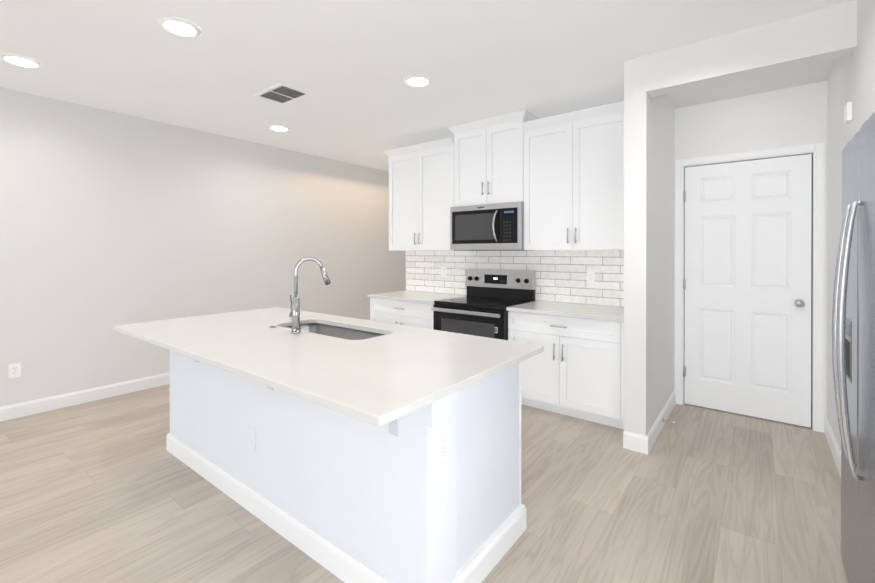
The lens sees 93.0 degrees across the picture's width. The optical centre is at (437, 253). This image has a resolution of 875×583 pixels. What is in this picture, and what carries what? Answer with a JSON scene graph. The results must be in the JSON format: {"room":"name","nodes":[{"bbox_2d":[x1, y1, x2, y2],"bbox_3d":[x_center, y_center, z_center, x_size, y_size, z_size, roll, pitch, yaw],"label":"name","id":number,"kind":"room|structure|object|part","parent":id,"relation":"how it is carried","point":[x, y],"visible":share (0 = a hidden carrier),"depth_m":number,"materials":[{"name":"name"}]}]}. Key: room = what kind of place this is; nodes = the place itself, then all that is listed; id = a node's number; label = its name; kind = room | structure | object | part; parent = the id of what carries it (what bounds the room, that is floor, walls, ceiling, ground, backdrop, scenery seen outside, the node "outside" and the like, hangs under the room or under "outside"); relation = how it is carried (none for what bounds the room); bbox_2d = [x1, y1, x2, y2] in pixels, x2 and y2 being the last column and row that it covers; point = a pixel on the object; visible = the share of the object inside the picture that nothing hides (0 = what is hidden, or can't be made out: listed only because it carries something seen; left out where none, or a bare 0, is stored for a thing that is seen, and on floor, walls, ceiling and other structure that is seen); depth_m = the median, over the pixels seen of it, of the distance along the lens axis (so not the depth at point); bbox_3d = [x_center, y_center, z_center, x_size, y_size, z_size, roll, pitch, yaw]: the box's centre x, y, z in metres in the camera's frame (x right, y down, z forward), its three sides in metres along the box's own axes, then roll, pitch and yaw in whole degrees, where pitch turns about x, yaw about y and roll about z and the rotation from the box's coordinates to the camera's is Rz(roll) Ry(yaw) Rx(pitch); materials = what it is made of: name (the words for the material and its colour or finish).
{"room":"kitchen","nodes":[
{"label":"kitchen","id":0,"kind":"room"},
{"bbox_2d":[0,87,405,406],"bbox_3d":[-2.733,0.006,4.411,0.100,2.680,11.000,0,0,38],"label":"wall","id":1,"kind":"structure","parent":0,"point":[109,220],"depth_m":4.12,"materials":[{"name":"white paint"}]},
{"bbox_2d":[8,362,20,378],"bbox_3d":[-3.455,0.958,3.392,0.008,0.116,0.072,0,0,38],"label":"outlet","id":2,"kind":"object","parent":1,"relation":"attached to","point":[14,370],"visible":1,"depth_m":3.39,"materials":[{"name":"white plastic"}]},
{"bbox_2d":[0,372,169,421],"bbox_3d":[-2.688,1.288,4.379,0.015,0.115,10.800,0,0,38],"label":"baseboard","id":3,"kind":"structure","parent":1,"relation":"attached to","point":[17,410],"depth_m":3.71,"materials":[{"name":"white paint"}]},
{"bbox_2d":[0,384,847,582],"bbox_3d":[-0.293,1.381,2.528,6.269,0.060,11.000,0,0,38],"label":"floor","id":4,"kind":"structure","parent":0,"point":[110,490],"depth_m":2.21,"materials":[{"name":"brown wood"}]},
{"bbox_2d":[134,337,529,582],"bbox_3d":[-0.769,0.928,2.360,2.314,0.848,0.957,0,0,38],"label":"kitchen island","id":5,"kind":"object","parent":4,"relation":"on","point":[340,473],"depth_m":1.78,"materials":[{"name":"white paint"}]},
{"bbox_2d":[113,307,543,428],"bbox_3d":[-0.789,0.490,2.429,2.476,0.030,1.175,0,0,38],"label":"island countertop","id":6,"kind":"structure","parent":5,"relation":"on","point":[382,379],"depth_m":1.91,"materials":[{"name":"white stone"}]},
{"bbox_2d":[289,257,330,332],"bbox_3d":[-0.780,0.247,2.530,0.153,0.453,0.220,0,0,38],"label":"faucet","id":7,"kind":"object","parent":6,"relation":"on","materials":[{"name":"silver metal"}]},
{"bbox_2d":[301,321,376,340],"bbox_3d":[-0.672,0.603,2.629,0.859,0.222,0.354,0,0,38],"label":"sink","id":8,"kind":"object","parent":6,"relation":"in","point":[313,326],"depth_m":2.84,"materials":[{"name":"silver metal"}]},
{"bbox_2d":[437,425,448,463],"bbox_3d":[0.021,0.697,1.514,0.008,0.116,0.072,0,0,38],"label":"outlet","id":9,"kind":"object","parent":5,"relation":"attached to","point":[442,444],"visible":1,"depth_m":1.51,"materials":[{"name":"white plastic"}]},
{"bbox_2d":[370,298,432,328],"bbox_3d":[-0.211,0.925,4.696,0.962,0.841,0.665,0,0,38],"label":"base cabinet","id":10,"kind":"object","parent":4,"relation":"on","point":[412,314],"visible":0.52,"depth_m":4.45,"materials":[{"name":"white paint"}]},
{"bbox_2d":[367,291,466,303],"bbox_3d":[-0.214,0.489,4.702,0.976,0.030,0.656,0,0,38],"label":"countertop","id":11,"kind":"structure","parent":10,"relation":"on","point":[422,297],"depth_m":4.61,"materials":[{"name":"stone"}]},
{"bbox_2d":[431,268,535,339],"bbox_3d":[0.451,0.759,4.109,0.796,1.175,0.700,0,0,38],"label":"range","id":12,"kind":"object","parent":4,"relation":"on","point":[479,309],"visible":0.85,"depth_m":4.07,"materials":[{"name":"black metal"}]},
{"bbox_3d":[0.254,0.546,3.855,0.756,0.034,0.058,0,0,38],"label":"handle","id":13,"kind":"part","parent":12,"relation":"part of","materials":[{"name":"silver metal"}]},
{"bbox_3d":[0.282,0.904,3.891,0.790,0.796,0.035,0,0,38],"label":"door","id":14,"kind":"part","parent":12,"relation":"part of","materials":[{"name":"black glass"}]},
{"bbox_2d":[508,311,623,428],"bbox_3d":[1.205,0.927,3.602,1.012,0.841,0.665,0,0,38],"label":"base cabinet","id":15,"kind":"object","parent":4,"relation":"on","point":[575,368],"visible":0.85,"depth_m":3.33,"materials":[{"name":"white paint"}]},
{"bbox_2d":[506,301,623,321],"bbox_3d":[1.207,0.492,3.603,1.013,0.030,0.656,0,0,38],"label":"countertop","id":16,"kind":"structure","parent":15,"relation":"on","point":[602,312],"depth_m":3.52,"materials":[{"name":"stone"}]},
{"bbox_2d":[832,111,874,582],"bbox_3d":[1.729,0.455,1.109,0.956,1.799,0.910,0,0,38],"label":"refrigerator","id":17,"kind":"object","parent":4,"relation":"on","point":[853,334],"visible":1,"depth_m":1.41,"materials":[{"name":"grey metal"}]},
{"bbox_2d":[0,0,855,171],"bbox_3d":[-0.293,-1.359,2.521,6.269,0.060,11.000,0,0,38],"label":"ceiling","id":18,"kind":"structure","parent":0,"point":[350,66],"depth_m":2.81,"materials":[{"name":"white paint"}]},
{"bbox_2d":[0,54,42,67],"bbox_3d":[-2.878,-1.325,2.871,0.216,0.008,0.216,0,0,38],"label":"recessed light","id":19,"kind":"object","parent":18,"relation":"in","point":[19,60],"visible":0.94,"depth_m":2.85,"materials":[{"name":"white plastic"}]},
{"bbox_2d":[158,17,201,36],"bbox_3d":[-1.513,-1.324,2.443,0.216,0.008,0.216,0,0,38],"label":"recessed light","id":20,"kind":"object","parent":18,"relation":"in","point":[180,27],"visible":0.98,"depth_m":2.43,"materials":[{"name":"white plastic"}]},
{"bbox_2d":[268,125,289,130],"bbox_3d":[-1.686,-1.329,4.421,0.216,0.008,0.216,0,0,38],"label":"recessed light","id":21,"kind":"object","parent":18,"relation":"in","point":[279,127],"visible":0.98,"depth_m":4.40,"materials":[{"name":"white plastic"}]},
{"bbox_2d":[253,83,311,104],"bbox_3d":[-1.300,-1.329,3.483,0.420,0.006,0.290,0,0,38],"label":"ceiling vent","id":22,"kind":"object","parent":18,"relation":"in","point":[282,94],"visible":1,"depth_m":3.47,"materials":[{"name":"white plastic"}]},
{"bbox_2d":[404,75,431,86],"bbox_3d":[-0.154,-1.326,3.206,0.216,0.008,0.216,0,0,38],"label":"recessed light","id":23,"kind":"object","parent":18,"relation":"in","point":[417,80],"visible":0.9,"depth_m":3.18,"materials":[{"name":"white plastic"}]},
{"bbox_2d":[624,56,673,435],"bbox_3d":[1.744,0.009,3.350,0.141,2.680,1.283,0,0,38],"label":"wall","id":24,"kind":"structure","parent":0,"point":[648,255],"depth_m":2.88,"materials":[{"name":"white paint"}]},
{"bbox_2d":[623,390,840,476],"bbox_3d":[1.917,1.292,2.753,1.148,0.115,1.820,0,0,38],"label":"baseboard","id":25,"kind":"structure","parent":24,"relation":"attached to","point":[638,443],"depth_m":2.86,"materials":[{"name":"white paint"}]},
{"bbox_2d":[674,81,826,428],"bbox_3d":[2.560,0.008,3.467,1.007,2.680,0.100,0,0,38],"label":"wall","id":26,"kind":"structure","parent":0,"point":[791,116],"depth_m":3.36,"materials":[{"name":"white paint"}]},
{"bbox_2d":[683,154,811,427],"bbox_3d":[2.531,0.288,3.443,0.848,2.096,0.050,0,0,38],"label":"door","id":27,"kind":"structure","parent":26,"relation":"in","point":[747,334],"depth_m":3.41,"materials":[{"name":"white paint"}]},
{"bbox_3d":[2.193,0.273,3.682,0.020,1.640,0.016,0,0,38],"label":"door hinges","id":28,"kind":"part","parent":27,"relation":"part of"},
{"bbox_2d":[794,299,804,306],"bbox_3d":[2.784,0.388,3.191,0.062,0.062,0.073,0,0,38],"label":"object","id":29,"kind":"structure","parent":27,"relation":"attached to","point":[799,303],"depth_m":3.17,"materials":[{"name":"silver metal"}]},
{"bbox_2d":[675,142,824,431],"bbox_3d":[2.532,0.257,3.437,0.988,2.182,0.051,0,0,38],"label":"door frame","id":30,"kind":"structure","parent":26,"relation":"attached to","point":[818,149],"depth_m":3.16,"materials":[{"name":"white paint"}]},
{"bbox_2d":[666,60,835,108],"bbox_3d":[2.210,-1.313,3.011,1.007,0.035,1.043,0,0,38],"label":"soffit","id":31,"kind":"structure","parent":0,"point":[803,75],"depth_m":3.21,"materials":[{"name":"white paint"}]},
{"bbox_2d":[646,0,856,96],"bbox_3d":[1.849,-1.209,2.544,1.007,0.241,0.140,0,0,38],"label":"wall","id":32,"kind":"structure","parent":0,"point":[823,35],"depth_m":2.44,"materials":[{"name":"white paint"}]},
{"bbox_2d":[827,0,874,450],"bbox_3d":[0.949,0.017,-0.217,0.950,2.680,7.980,0,0,38],"label":"wall","id":33,"kind":"structure","parent":0,"point":[851,79],"depth_m":2.63,"materials":[{"name":"white paint"}]},
{"bbox_2d":[844,102,851,123],"bbox_3d":[2.311,-0.789,2.336,0.020,0.100,0.090,0,0,38],"label":"box","id":34,"kind":"object","parent":33,"relation":"attached to","point":[847,112],"visible":1,"depth_m":2.31,"materials":[{"name":"white plastic"}]},
{"bbox_3d":[0.740,0.006,4.456,2.801,2.680,0.120,0,0,38],"label":"wall","id":35,"kind":"structure","parent":0,"visible":0},
{"bbox_2d":[383,137,453,250],"bbox_3d":[-0.141,-0.626,4.824,1.012,1.190,0.371,0,0,38],"label":"upper cabinet","id":36,"kind":"object","parent":35,"relation":"attached to","point":[421,189],"visible":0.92,"depth_m":4.68,"materials":[{"name":"white paint"}]},
{"bbox_2d":[448,110,539,206],"bbox_3d":[0.577,-0.910,4.268,0.899,0.844,0.372,0,0,38],"label":"upper cabinet","id":37,"kind":"object","parent":35,"relation":"attached to","point":[488,160],"visible":0.88,"depth_m":4.13,"materials":[{"name":"white paint"}]},
{"bbox_2d":[450,202,528,250],"bbox_3d":[0.550,-0.254,4.235,0.797,0.454,0.455,0,0,38],"label":"over-the-range microwave","id":38,"kind":"object","parent":37,"relation":"attached to","point":[493,227],"visible":1,"depth_m":4.08,"materials":[{"name":"silver metal"}]},
{"bbox_3d":[0.553,-0.262,3.987,0.034,0.310,0.066,0,0,38],"label":"handle","id":39,"kind":"part","parent":38,"relation":"part of","materials":[{"name":"silver metal"}]},
{"bbox_2d":[406,250,623,306],"bbox_3d":[0.707,0.248,4.399,2.779,0.554,0.008,0,0,38],"label":"tile backsplash","id":40,"kind":"structure","parent":35,"relation":"attached to","point":[561,275],"depth_m":4.12,"materials":[{"name":"white tile"}]},
{"bbox_2d":[441,267,445,276],"bbox_3d":[0.072,0.224,4.880,0.072,0.116,0.008,0,0,38],"label":"outlet","id":41,"kind":"object","parent":40,"relation":"attached to","point":[443,271],"visible":1,"depth_m":4.88,"materials":[{"name":"white plastic"}]},
{"bbox_2d":[587,271,594,283],"bbox_3d":[1.417,0.222,3.841,0.072,0.116,0.008,0,0,38],"label":"outlet","id":42,"kind":"object","parent":40,"relation":"attached to","point":[591,277],"visible":1,"depth_m":3.83,"materials":[{"name":"white plastic"}]},
{"bbox_2d":[521,101,623,249],"bbox_3d":[1.295,-0.623,3.714,1.012,1.190,0.371,0,0,38],"label":"upper cabinet","id":43,"kind":"object","parent":35,"relation":"attached to","point":[573,180],"visible":0.75,"depth_m":3.61,"materials":[{"name":"white paint"}]}
]}

